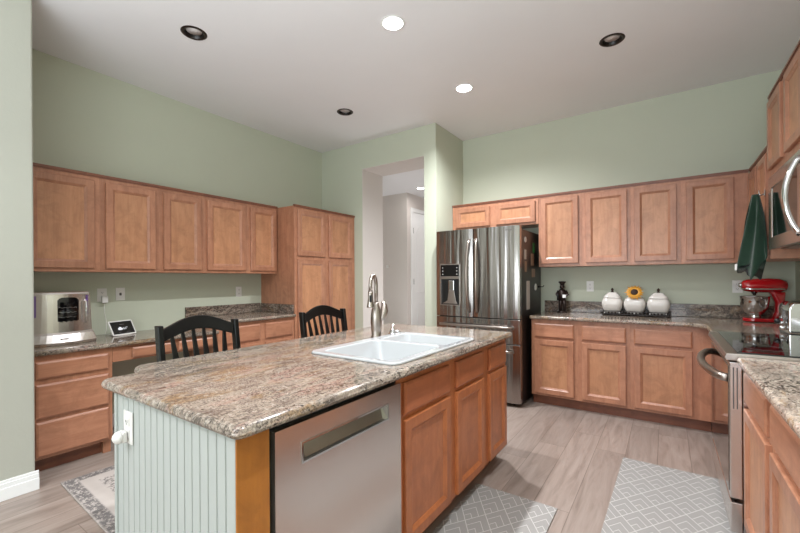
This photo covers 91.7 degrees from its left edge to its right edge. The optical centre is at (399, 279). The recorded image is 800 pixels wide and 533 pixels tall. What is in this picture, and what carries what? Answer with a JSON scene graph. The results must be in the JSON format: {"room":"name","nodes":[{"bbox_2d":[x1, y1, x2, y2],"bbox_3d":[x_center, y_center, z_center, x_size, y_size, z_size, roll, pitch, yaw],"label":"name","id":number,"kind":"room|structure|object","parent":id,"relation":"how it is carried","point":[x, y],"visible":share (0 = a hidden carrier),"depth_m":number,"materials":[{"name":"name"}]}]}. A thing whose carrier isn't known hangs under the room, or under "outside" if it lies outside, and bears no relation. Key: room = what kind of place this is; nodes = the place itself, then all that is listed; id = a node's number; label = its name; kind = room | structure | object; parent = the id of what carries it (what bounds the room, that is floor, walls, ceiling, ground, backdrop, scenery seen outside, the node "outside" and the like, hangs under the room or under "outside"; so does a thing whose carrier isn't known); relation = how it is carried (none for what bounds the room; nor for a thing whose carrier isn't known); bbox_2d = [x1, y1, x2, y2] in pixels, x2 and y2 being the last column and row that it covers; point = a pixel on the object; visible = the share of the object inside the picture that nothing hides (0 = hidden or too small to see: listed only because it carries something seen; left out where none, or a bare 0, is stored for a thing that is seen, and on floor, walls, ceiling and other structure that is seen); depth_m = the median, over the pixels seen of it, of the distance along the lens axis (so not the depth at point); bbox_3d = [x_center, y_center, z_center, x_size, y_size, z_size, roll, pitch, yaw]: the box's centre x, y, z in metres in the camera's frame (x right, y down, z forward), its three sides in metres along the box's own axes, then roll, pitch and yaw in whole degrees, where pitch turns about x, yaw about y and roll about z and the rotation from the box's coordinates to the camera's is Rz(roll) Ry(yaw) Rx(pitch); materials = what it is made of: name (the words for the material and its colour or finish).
{"room":"kitchen","nodes":[
{"label":"kitchen","id":0,"kind":"room"},
{"bbox_2d":[0,0,34,480],"bbox_3d":[-4.699,-0.239,-0.289,0.915,3.132,7.206,0,0,34],"label":"wall","id":1,"kind":"structure","parent":0,"point":[17,414],"depth_m":2.36,"materials":[{"name":"green paint"}]},
{"bbox_2d":[0,470,39,501],"bbox_3d":[-4.302,1.266,-0.546,0.016,0.118,7.222,0,0,34],"label":"baseboard","id":2,"kind":"structure","parent":1,"relation":"attached to","point":[16,486],"depth_m":2.35,"materials":[{"name":"white wood"}]},
{"bbox_2d":[32,49,321,413],"bbox_3d":[-2.070,-0.255,4.262,0.100,3.132,3.275,0,0,34],"label":"wall","id":3,"kind":"structure","parent":0,"point":[86,120],"depth_m":3.73,"materials":[{"name":"green paint"}]},
{"bbox_2d":[33,162,99,271],"bbox_3d":[-2.674,-0.446,2.993,0.338,0.780,0.501,0,0,34],"label":"upper cabinet","id":4,"kind":"object","parent":3,"relation":"attached to","point":[66,219],"visible":0.72,"depth_m":2.93,"materials":[{"name":"brown wood"}]},
{"bbox_2d":[97,288,106,301],"bbox_3d":[-2.600,0.139,3.389,0.010,0.115,0.072,0,0,34],"label":"outlet","id":5,"kind":"object","parent":3,"relation":"attached to","point":[100,291],"visible":0.94,"depth_m":3.38,"materials":[{"name":"white plastic"}]},
{"bbox_2d":[101,296,110,334],"bbox_3d":[-2.530,0.312,3.353,0.142,0.331,0.047,0,0,34],"label":"power adapter","id":6,"kind":"object","parent":5,"relation":"attached to","point":[104,299],"visible":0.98,"depth_m":3.37,"materials":[{"name":"white plastic"}]},
{"bbox_2d":[116,288,124,300],"bbox_3d":[-2.521,0.136,3.502,0.012,0.115,0.072,0,0,34],"label":"light switch","id":7,"kind":"object","parent":3,"relation":"attached to","point":[120,292],"visible":1,"depth_m":3.50,"materials":[{"name":"white plastic"}]},
{"bbox_2d":[86,175,158,272],"bbox_3d":[-2.407,-0.447,3.382,0.338,0.780,0.443,0,0,34],"label":"upper cabinet","id":8,"kind":"object","parent":3,"relation":"attached to","point":[128,209],"visible":0.95,"depth_m":3.28,"materials":[{"name":"brown wood"}]},
{"bbox_2d":[159,185,203,272],"bbox_3d":[-2.167,-0.449,3.732,0.338,0.780,0.407,0,0,34],"label":"upper cabinet","id":9,"kind":"object","parent":3,"relation":"attached to","point":[181,212],"visible":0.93,"depth_m":3.63,"materials":[{"name":"brown wood"}]},
{"bbox_2d":[185,303,259,317],"bbox_3d":[-1.944,0.341,4.333,0.020,0.106,0.882,0,0,34],"label":"backsplash","id":10,"kind":"structure","parent":3,"relation":"attached to","point":[249,307],"depth_m":4.29,"materials":[{"name":"stone"}]},
{"bbox_2d":[203,193,247,273],"bbox_3d":[-1.915,-0.450,4.099,0.338,0.780,0.482,0,0,34],"label":"upper cabinet","id":11,"kind":"object","parent":3,"relation":"attached to","point":[225,219],"visible":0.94,"depth_m":3.99,"materials":[{"name":"brown wood"}]},
{"bbox_2d":[236,287,241,296],"bbox_3d":[-1.855,0.144,4.473,0.010,0.115,0.072,0,0,34],"label":"outlet","id":12,"kind":"object","parent":3,"relation":"attached to","point":[238,289],"visible":1,"depth_m":4.47,"materials":[{"name":"white plastic"}]},
{"bbox_2d":[241,201,277,273],"bbox_3d":[-1.668,-0.452,4.459,0.338,0.780,0.392,0,0,34],"label":"upper cabinet","id":13,"kind":"object","parent":3,"relation":"attached to","point":[261,218],"visible":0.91,"depth_m":4.35,"materials":[{"name":"brown wood"}]},
{"bbox_2d":[261,303,293,313],"bbox_3d":[-1.441,0.340,4.537,0.576,0.102,0.020,0,0,34],"label":"backsplash","id":14,"kind":"structure","parent":3,"relation":"attached to","point":[265,307],"depth_m":4.51,"materials":[{"name":"stone"}]},
{"bbox_2d":[0,394,717,532],"bbox_3d":[-1.444,1.337,2.817,7.617,0.060,16.200,0,0,34],"label":"floor","id":15,"kind":"structure","parent":0,"point":[568,460],"depth_m":2.68,"materials":[{"name":"brown wood"}]},
{"bbox_2d":[34,348,112,470],"bbox_3d":[-2.553,0.917,2.909,0.618,0.794,0.480,0,0,34],"label":"base cabinet","id":16,"kind":"object","parent":15,"relation":"on","point":[73,411],"visible":0.76,"depth_m":2.74,"materials":[{"name":"brown wood"}]},
{"bbox_2d":[34,328,218,356],"bbox_3d":[-2.314,0.499,3.248,0.633,0.035,1.316,0,0,34],"label":"countertop","id":17,"kind":"structure","parent":16,"relation":"on","point":[103,341],"depth_m":2.99,"materials":[{"name":"stone"}]},
{"bbox_2d":[34,291,96,347],"bbox_3d":[-2.611,0.290,2.952,0.412,0.385,0.415,0,0,34],"label":"countertop oven","id":18,"kind":"object","parent":17,"relation":"on","point":[60,317],"visible":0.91,"depth_m":2.85,"materials":[{"name":"metal"}]},
{"bbox_2d":[107,319,135,336],"bbox_3d":[-2.406,0.421,3.354,0.089,0.123,0.210,0,0,16],"label":"smart display","id":19,"kind":"object","parent":17,"relation":"on","point":[122,327],"visible":1,"depth_m":3.34,"materials":[{"name":"white plastic"}]},
{"bbox_2d":[112,334,217,361],"bbox_3d":[-2.142,0.574,3.425,0.520,0.114,0.836,0,0,34],"label":"apron","id":20,"kind":"object","parent":17,"relation":"attached to","point":[129,352],"visible":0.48,"depth_m":3.13,"materials":[{"name":"brown wood"}]},
{"bbox_2d":[61,465,114,532],"bbox_3d":[-0.959,1.300,2.956,1.400,0.008,2.200,0,0,36],"label":"area rug","id":21,"kind":"object","parent":15,"relation":"on","point":[94,491],"visible":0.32,"depth_m":2.36,"materials":[{"name":"grey fabric"}]},
{"bbox_2d":[154,315,240,361],"bbox_3d":[-0.979,0.753,2.143,0.527,1.085,0.480,0,0,34],"label":"dining chair","id":22,"kind":"object","parent":21,"relation":"on","point":[162,334],"visible":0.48,"depth_m":2.25,"materials":[{"name":"black paint"}]},
{"bbox_2d":[299,305,347,337],"bbox_3d":[-0.416,0.750,2.963,0.527,1.085,0.480,0,0,34],"label":"dining chair","id":23,"kind":"object","parent":21,"relation":"on","point":[319,310],"visible":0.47,"depth_m":3.08,"materials":[{"name":"black paint"}]},
{"bbox_2d":[114,393,269,532],"bbox_3d":[-0.146,0.859,2.122,0.772,0.880,2.143,0,0,34],"label":"kitchen island","id":24,"kind":"object","parent":15,"relation":"on","point":[177,475],"visible":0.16,"depth_m":1.17,"materials":[{"name":"white wood"}]},
{"bbox_2d":[111,430,126,444],"bbox_3d":[-0.996,0.562,1.376,0.046,0.046,0.041,0,0,34],"label":"night light","id":25,"kind":"object","parent":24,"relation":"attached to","point":[119,437],"visible":1,"depth_m":1.36,"materials":[{"name":"white plastic"}]},
{"bbox_2d":[123,409,132,444],"bbox_3d":[-0.978,0.532,1.395,0.072,0.115,0.010,0,0,34],"label":"outlet","id":26,"kind":"object","parent":24,"relation":"attached to","point":[127,415],"visible":0.91,"depth_m":1.38,"materials":[{"name":"white plastic"}]},
{"bbox_2d":[125,417,128,425],"bbox_3d":[-0.979,0.511,1.393,0.034,0.028,0.004,0,0,34],"label":"socket","id":27,"kind":"object","parent":26,"relation":"attached to","point":[126,418],"depth_m":1.39,"materials":[{"name":"white plastic"}]},
{"bbox_2d":[101,323,511,439],"bbox_3d":[-0.251,0.402,2.189,1.085,0.036,2.167,0,0,34],"label":"island countertop","id":28,"kind":"structure","parent":24,"relation":"on","point":[240,393],"depth_m":1.49,"materials":[{"name":"stone"}]},
{"bbox_2d":[367,274,387,337],"bbox_3d":[-0.159,0.174,2.546,0.090,0.417,0.172,0,0,45],"label":"faucet","id":29,"kind":"object","parent":28,"relation":"on","point":[378,314],"visible":0.97,"depth_m":2.53,"materials":[{"name":"silver metal"}]},
{"bbox_2d":[312,332,473,365],"bbox_3d":[0.000,0.471,2.214,0.560,0.204,0.877,0,0,34],"label":"double sink","id":30,"kind":"object","parent":28,"relation":"in","point":[400,348],"visible":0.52,"depth_m":2.28,"materials":[{"name":"white ceramic"}]},
{"bbox_2d":[388,324,400,333],"bbox_3d":[-0.043,0.346,2.687,0.084,0.072,0.064,0,0,34],"label":"soap dispenser","id":31,"kind":"object","parent":28,"relation":"on","point":[392,330],"visible":0.89,"depth_m":2.68,"materials":[{"name":"silver metal"}]},
{"bbox_2d":[189,317,293,355],"bbox_3d":[-1.686,0.869,4.172,0.618,0.878,0.905,0,0,34],"label":"base cabinet","id":32,"kind":"object","parent":15,"relation":"on","point":[253,333],"visible":0.25,"depth_m":4.02,"materials":[{"name":"brown wood"}]},
{"bbox_2d":[213,312,295,322],"bbox_3d":[-1.684,0.411,4.167,0.633,0.035,0.906,0,0,34],"label":"countertop","id":33,"kind":"structure","parent":32,"relation":"on","point":[252,316],"depth_m":4.14,"materials":[{"name":"stone"}]},
{"bbox_2d":[261,204,354,338],"bbox_3d":[-1.140,0.230,4.965,0.628,2.150,1.022,0,0,34],"label":"pantry cabinet","id":34,"kind":"object","parent":15,"relation":"on","point":[316,266],"visible":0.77,"depth_m":4.63,"materials":[{"name":"brown wood"}]},
{"bbox_2d":[269,381,401,532],"bbox_3d":[-0.420,0.867,1.549,0.599,0.868,0.648,0,0,34],"label":"dishwasher","id":35,"kind":"object","parent":15,"relation":"on","point":[336,468],"visible":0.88,"depth_m":1.34,"materials":[{"name":"silver metal"}]},
{"bbox_2d":[395,360,450,532],"bbox_3d":[-0.109,0.860,2.047,0.620,0.878,0.514,0,0,34],"label":"base cabinet","id":36,"kind":"object","parent":15,"relation":"on","point":[425,394],"visible":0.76,"depth_m":1.84,"materials":[{"name":"brown wood"}]},
{"bbox_2d":[440,347,484,514],"bbox_3d":[0.168,0.858,2.451,0.620,0.878,0.465,0,0,34],"label":"base cabinet","id":37,"kind":"object","parent":15,"relation":"on","point":[467,370],"visible":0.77,"depth_m":2.24,"materials":[{"name":"brown wood"}]},
{"bbox_2d":[436,225,540,404],"bbox_3d":[1.005,0.377,4.420,0.945,1.830,0.877,0,0,34],"label":"refrigerator","id":38,"kind":"object","parent":15,"relation":"on","point":[482,277],"visible":0.8,"depth_m":4.05,"materials":[{"name":"metal"}]},
{"bbox_2d":[526,281,529,309],"bbox_3d":[1.351,0.170,4.095,0.004,0.300,0.110,0,0,34],"label":"card","id":39,"kind":"object","parent":38,"relation":"attached to","point":[527,282],"visible":1,"depth_m":4.10,"materials":[{"name":"paper"}]},
{"bbox_2d":[531,254,533,265],"bbox_3d":[1.440,-0.211,4.226,0.004,0.130,0.100,0,0,34],"label":"card","id":40,"kind":"object","parent":38,"relation":"attached to","point":[532,255],"visible":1,"depth_m":4.23,"materials":[{"name":"brown paper"}]},
{"bbox_2d":[475,339,506,477],"bbox_3d":[0.410,0.857,2.803,0.620,0.878,0.390,0,0,34],"label":"base cabinet","id":41,"kind":"object","parent":15,"relation":"on","point":[495,370],"visible":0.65,"depth_m":2.60,"materials":[{"name":"brown wood"}]},
{"bbox_2d":[431,483,556,532],"bbox_3d":[0.344,1.292,1.819,0.484,0.008,1.200,0,0,34],"label":"kitchen mat","id":42,"kind":"object","parent":15,"relation":"on","point":[484,509],"visible":1,"depth_m":2.12,"materials":[{"name":"grey fabric"}]},
{"bbox_2d":[531,319,579,408],"bbox_3d":[1.715,0.848,4.147,0.445,0.878,0.618,0,0,34],"label":"base cabinet","id":43,"kind":"object","parent":15,"relation":"on","point":[554,342],"visible":0.84,"depth_m":3.90,"materials":[{"name":"brown wood"}]},
{"bbox_2d":[578,321,630,417],"bbox_3d":[2.079,0.846,3.898,0.437,0.878,0.618,0,0,34],"label":"base cabinet","id":44,"kind":"object","parent":15,"relation":"on","point":[603,348],"visible":0.86,"depth_m":3.65,"materials":[{"name":"brown wood"}]},
{"bbox_2d":[601,457,735,532],"bbox_3d":[1.314,1.286,1.893,0.570,0.008,1.800,0,0,35],"label":"kitchen mat","id":45,"kind":"object","parent":15,"relation":"on","point":[646,497],"visible":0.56,"depth_m":2.22,"materials":[{"name":"grey fabric"}]},
{"bbox_2d":[630,324,711,431],"bbox_3d":[2.498,0.844,3.610,0.581,0.878,0.618,0,0,34],"label":"base cabinet","id":46,"kind":"object","parent":15,"relation":"on","point":[668,385],"visible":0.85,"depth_m":3.36,"materials":[{"name":"brown wood"}]},
{"bbox_2d":[696,331,799,532],"bbox_3d":[2.093,0.810,2.112,0.758,0.950,0.925,0,0,34],"label":"range","id":47,"kind":"object","parent":15,"relation":"on","point":[728,403],"visible":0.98,"depth_m":1.96,"materials":[{"name":"metal"}]},
{"bbox_2d":[708,331,799,361],"bbox_3d":[2.119,0.371,2.092,0.658,0.041,0.925,0,0,34],"label":"cooktop","id":48,"kind":"object","parent":47,"relation":"in","point":[733,346],"depth_m":2.06,"materials":[{"name":"glass"}]},
{"bbox_2d":[743,373,774,532],"bbox_3d":[1.740,0.848,1.456,0.618,0.878,0.540,0,0,34],"label":"base cabinet","id":49,"kind":"object","parent":15,"relation":"on","point":[756,419],"visible":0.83,"depth_m":1.62,"materials":[{"name":"brown wood"}]},
{"bbox_2d":[769,405,799,532],"bbox_3d":[1.317,0.851,0.840,0.618,0.878,0.950,0,0,34],"label":"base cabinet","id":50,"kind":"object","parent":15,"relation":"on","point":[784,464],"visible":0.85,"depth_m":1.23,"materials":[{"name":"brown wood"}]},
{"bbox_2d":[737,358,799,438],"bbox_3d":[1.451,0.392,1.059,0.642,0.035,1.525,0,0,34],"label":"countertop","id":51,"kind":"structure","parent":50,"relation":"on","point":[778,381],"depth_m":1.41,"materials":[{"name":"stone"}]},
{"bbox_2d":[322,123,462,328],"bbox_3d":[-0.150,-0.267,5.414,1.962,3.132,0.837,0,0,34],"label":"wall","id":52,"kind":"structure","parent":0,"point":[442,151],"depth_m":4.87,"materials":[{"name":"green paint"}]},
{"bbox_2d":[362,156,423,327],"bbox_3d":[0.025,-0.082,5.058,0.956,2.760,0.439,0,0,34],"label":"trim","id":53,"kind":"structure","parent":52,"relation":"attached to","point":[372,177],"depth_m":5.26,"materials":[{"name":"white paint"}]},
{"bbox_2d":[383,193,410,324],"bbox_3d":[-1.004,-0.091,7.542,2.810,2.790,0.100,0,0,34],"label":"wall","id":54,"kind":"structure","parent":0,"point":[396,208],"depth_m":6.83,"materials":[{"name":"white paint"}]},
{"bbox_2d":[383,169,423,197],"bbox_3d":[0.286,-1.519,8.228,4.374,0.050,5.099,0,0,34],"label":"ceiling","id":55,"kind":"structure","parent":0,"point":[405,182],"depth_m":6.06,"materials":[{"name":"paint"}]},
{"bbox_2d":[32,0,799,152],"bbox_3d":[-1.791,-1.813,0.190,5.184,0.020,11.298,0,0,34],"label":"ceiling","id":56,"kind":"structure","parent":0,"point":[284,69],"depth_m":3.13,"materials":[{"name":"paint"}]},
{"bbox_2d":[180,25,206,40],"bbox_3d":[-1.511,-1.821,2.849,0.176,0.043,0.176,0,0,34],"label":"recessed light","id":57,"kind":"object","parent":56,"relation":"in","point":[192,32],"visible":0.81,"depth_m":2.86,"materials":[{"name":"brown metal"}]},
{"bbox_2d":[337,109,352,115],"bbox_3d":[-0.596,-1.827,4.209,0.176,0.043,0.176,0,0,34],"label":"recessed light","id":58,"kind":"object","parent":56,"relation":"in","point":[345,112],"visible":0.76,"depth_m":4.23,"materials":[{"name":"brown metal"}]},
{"bbox_2d":[381,15,404,30],"bbox_3d":[-0.050,-1.830,2.751,0.176,0.043,0.176,0,0,34],"label":"recessed light","id":59,"kind":"object","parent":56,"relation":"in","point":[389,22],"visible":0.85,"depth_m":2.77,"materials":[{"name":"white ceramic"}]},
{"bbox_2d":[455,83,472,92],"bbox_3d":[0.609,-1.834,3.696,0.176,0.043,0.176,0,0,34],"label":"recessed light","id":60,"kind":"object","parent":56,"relation":"in","point":[462,88],"visible":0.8,"depth_m":3.72,"materials":[{"name":"white ceramic"}]},
{"bbox_2d":[599,33,624,46],"bbox_3d":[1.618,-1.841,2.963,0.176,0.043,0.176,0,0,34],"label":"recessed light","id":61,"kind":"object","parent":56,"relation":"in","point":[613,39],"visible":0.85,"depth_m":2.98,"materials":[{"name":"brown metal"}]},
{"bbox_2d":[410,194,423,278],"bbox_3d":[1.217,-0.104,8.382,0.100,2.790,3.800,0,0,34],"label":"wall","id":62,"kind":"structure","parent":0,"point":[416,202],"depth_m":6.91,"materials":[{"name":"white paint"}]},
{"bbox_2d":[410,207,424,325],"bbox_3d":[0.476,0.020,7.193,0.023,2.550,0.980,0,0,34],"label":"door","id":63,"kind":"structure","parent":62,"relation":"in","point":[418,219],"depth_m":6.96,"materials":[{"name":"white wood"}]},
{"bbox_2d":[463,69,794,341],"bbox_3d":[2.187,-0.281,4.256,3.242,3.132,0.100,0,0,34],"label":"wall","id":64,"kind":"structure","parent":0,"point":[721,127],"depth_m":4.01,"materials":[{"name":"green paint"}]},
{"bbox_2d":[452,195,538,229],"bbox_3d":[1.173,-0.761,4.683,1.044,0.313,0.338,0,0,34],"label":"upper cabinet","id":65,"kind":"object","parent":64,"relation":"attached to","point":[523,211],"visible":0.92,"depth_m":4.51,"materials":[{"name":"brown wood"}]},
{"bbox_2d":[538,190,585,267],"bbox_3d":[1.788,-0.528,4.262,0.439,0.787,0.338,0,0,34],"label":"upper cabinet","id":66,"kind":"object","parent":64,"relation":"attached to","point":[560,214],"visible":0.94,"depth_m":4.13,"materials":[{"name":"brown wood"}]},
{"bbox_2d":[587,281,593,291],"bbox_3d":[2.086,0.080,4.260,0.072,0.115,0.010,0,0,34],"label":"outlet","id":67,"kind":"object","parent":64,"relation":"attached to","point":[590,284],"visible":1,"depth_m":4.25,"materials":[{"name":"white plastic"}]},
{"bbox_2d":[582,184,632,266],"bbox_3d":[2.146,-0.530,4.016,0.431,0.787,0.338,0,0,34],"label":"upper cabinet","id":68,"kind":"object","parent":64,"relation":"attached to","point":[606,211],"visible":0.94,"depth_m":3.88,"materials":[{"name":"brown wood"}]},
{"bbox_2d":[630,177,680,265],"bbox_3d":[2.488,-0.532,3.781,0.398,0.787,0.338,0,0,34],"label":"upper cabinet","id":69,"kind":"object","parent":64,"relation":"attached to","point":[655,205],"visible":1,"depth_m":3.65,"materials":[{"name":"brown wood"}]},
{"bbox_2d":[545,300,772,318],"bbox_3d":[2.549,0.304,3.937,2.088,0.124,0.020,0,0,34],"label":"backsplash","id":70,"kind":"structure","parent":64,"relation":"attached to","point":[685,310],"depth_m":3.76,"materials":[{"name":"stone"}]},
{"bbox_2d":[681,169,748,264],"bbox_3d":[2.843,-0.534,3.537,0.464,0.787,0.338,0,0,34],"label":"upper cabinet","id":71,"kind":"object","parent":64,"relation":"attached to","point":[714,206],"visible":0.88,"depth_m":3.41,"materials":[{"name":"brown wood"}]},
{"bbox_2d":[732,280,742,292],"bbox_3d":[3.098,0.069,3.566,0.072,0.115,0.010,0,0,34],"label":"outlet","id":72,"kind":"object","parent":64,"relation":"attached to","point":[735,289],"visible":0.84,"depth_m":3.57,"materials":[{"name":"white plastic"}]},
{"bbox_2d":[795,261,799,300],"bbox_3d":[0.314,-0.270,-1.249,0.100,3.132,11.298,0,0,34],"label":"wall","id":73,"kind":"structure","parent":0,"point":[797,263],"depth_m":3.30,"materials":[{"name":"green paint"}]},
{"bbox_2d":[748,145,799,261],"bbox_3d":[2.871,-0.534,2.878,0.348,0.787,0.752,0,0,34],"label":"upper cabinet","id":74,"kind":"object","parent":73,"relation":"attached to","point":[758,177],"visible":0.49,"depth_m":2.74,"materials":[{"name":"brown wood"}]},
{"bbox_3d":[2.520,-0.598,2.707,0.035,0.050,0.024,0,0,34],"label":"towel hook","id":75,"kind":"object","parent":74,"relation":"attached to","visible":0},
{"bbox_2d":[735,194,767,279],"bbox_3d":[2.470,-0.291,2.738,0.072,0.597,0.212,0,0,-6],"label":"hand towel","id":76,"kind":"object","parent":75,"relation":"hanging from","point":[753,253],"visible":1,"depth_m":2.70,"materials":[{"name":"green fabric"}]},
{"bbox_2d":[767,40,799,176],"bbox_3d":[2.389,-0.968,2.180,0.348,0.552,0.930,0,0,34],"label":"upper cabinet","id":77,"kind":"object","parent":73,"relation":"attached to","point":[783,105],"visible":0.98,"depth_m":2.25,"materials":[{"name":"brown wood"}]},
{"bbox_2d":[768,149,799,249],"bbox_3d":[2.292,-0.426,2.112,0.413,0.470,0.920,0,0,34],"label":"microwave","id":78,"kind":"object","parent":77,"relation":"attached to","point":[784,184],"visible":1,"depth_m":2.16,"materials":[{"name":"metal"}]},
{"bbox_3d":[2.624,0.843,2.746,0.600,0.878,0.693,0,0,34],"label":"base cabinet","id":79,"kind":"object","parent":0,"visible":0},
{"bbox_2d":[529,311,786,334],"bbox_3d":[2.186,0.387,3.407,2.088,0.035,1.305,0,0,34],"label":"countertop","id":80,"kind":"structure","parent":79,"relation":"on","point":[711,324],"depth_m":3.45,"materials":[{"name":"stone"}]},
{"bbox_2d":[555,281,568,312],"bbox_3d":[1.798,0.197,4.303,0.143,0.348,0.120,0,0,34],"label":"figurine","id":81,"kind":"object","parent":80,"relation":"on","point":[561,295],"visible":1,"depth_m":4.28,"materials":[{"name":"black ceramic"}]},
{"bbox_2d":[600,309,670,317],"bbox_3d":[2.360,0.344,3.901,0.600,0.048,0.188,0,0,34],"label":"tray","id":82,"kind":"object","parent":80,"relation":"on","point":[668,315],"visible":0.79,"depth_m":3.83,"materials":[{"name":"metal"}]},
{"bbox_2d":[602,288,622,312],"bbox_3d":[2.196,0.218,4.013,0.190,0.256,0.190,0,0,34],"label":"canister","id":83,"kind":"object","parent":82,"relation":"on","point":[612,301],"visible":0.96,"depth_m":3.95,"materials":[{"name":"beige ceramic"}]},
{"bbox_2d":[602,298,622,312],"bbox_3d":[2.196,0.270,4.013,0.190,0.152,0.190,0,0,34],"label":"jar","id":84,"kind":"object","parent":83,"relation":"attached to","point":[610,305],"depth_m":3.94,"materials":[{"name":"beige ceramic"}]},
{"bbox_2d":[624,297,645,313],"bbox_3d":[2.359,0.263,3.901,0.190,0.165,0.190,0,0,34],"label":"canister","id":85,"kind":"object","parent":82,"relation":"on","point":[638,306],"visible":0.91,"depth_m":3.83,"materials":[{"name":"beige ceramic"}]},
{"bbox_2d":[624,286,642,299],"bbox_3d":[2.321,0.133,3.856,0.172,0.148,0.079,0,0,34],"label":"sunflower","id":86,"kind":"object","parent":85,"relation":"on","point":[633,292],"visible":1,"depth_m":3.84,"materials":[{"name":"yellow plant"}]},
{"bbox_2d":[647,288,669,314],"bbox_3d":[2.522,0.216,3.789,0.190,0.256,0.190,0,0,34],"label":"canister","id":87,"kind":"object","parent":82,"relation":"on","point":[657,302],"visible":0.96,"depth_m":3.72,"materials":[{"name":"beige ceramic"}]},
{"bbox_2d":[647,299,669,314],"bbox_3d":[2.522,0.268,3.789,0.190,0.152,0.190,0,0,34],"label":"jar","id":88,"kind":"object","parent":87,"relation":"attached to","point":[662,306],"depth_m":3.71,"materials":[{"name":"beige ceramic"}]},
{"bbox_2d":[738,278,788,322],"bbox_3d":[3.072,0.176,3.301,0.294,0.367,0.246,0,0,-6],"label":"stand mixer","id":89,"kind":"object","parent":80,"relation":"on","point":[754,306],"visible":0.94,"depth_m":3.25,"materials":[{"name":"red metal"}]},
{"bbox_2d":[739,295,770,317],"bbox_3d":[3.026,0.237,3.317,0.204,0.184,0.204,0,0,-9],"label":"bowl","id":90,"kind":"object","parent":89,"relation":"on","point":[754,306],"depth_m":3.26,"materials":[{"name":"silver metal"}]},
{"bbox_2d":[774,301,799,335],"bbox_3d":[2.645,0.258,2.576,0.253,0.217,0.280,0,0,34],"label":"toaster","id":91,"kind":"object","parent":80,"relation":"on","point":[789,311],"visible":1,"depth_m":2.51,"materials":[{"name":"silver metal"}]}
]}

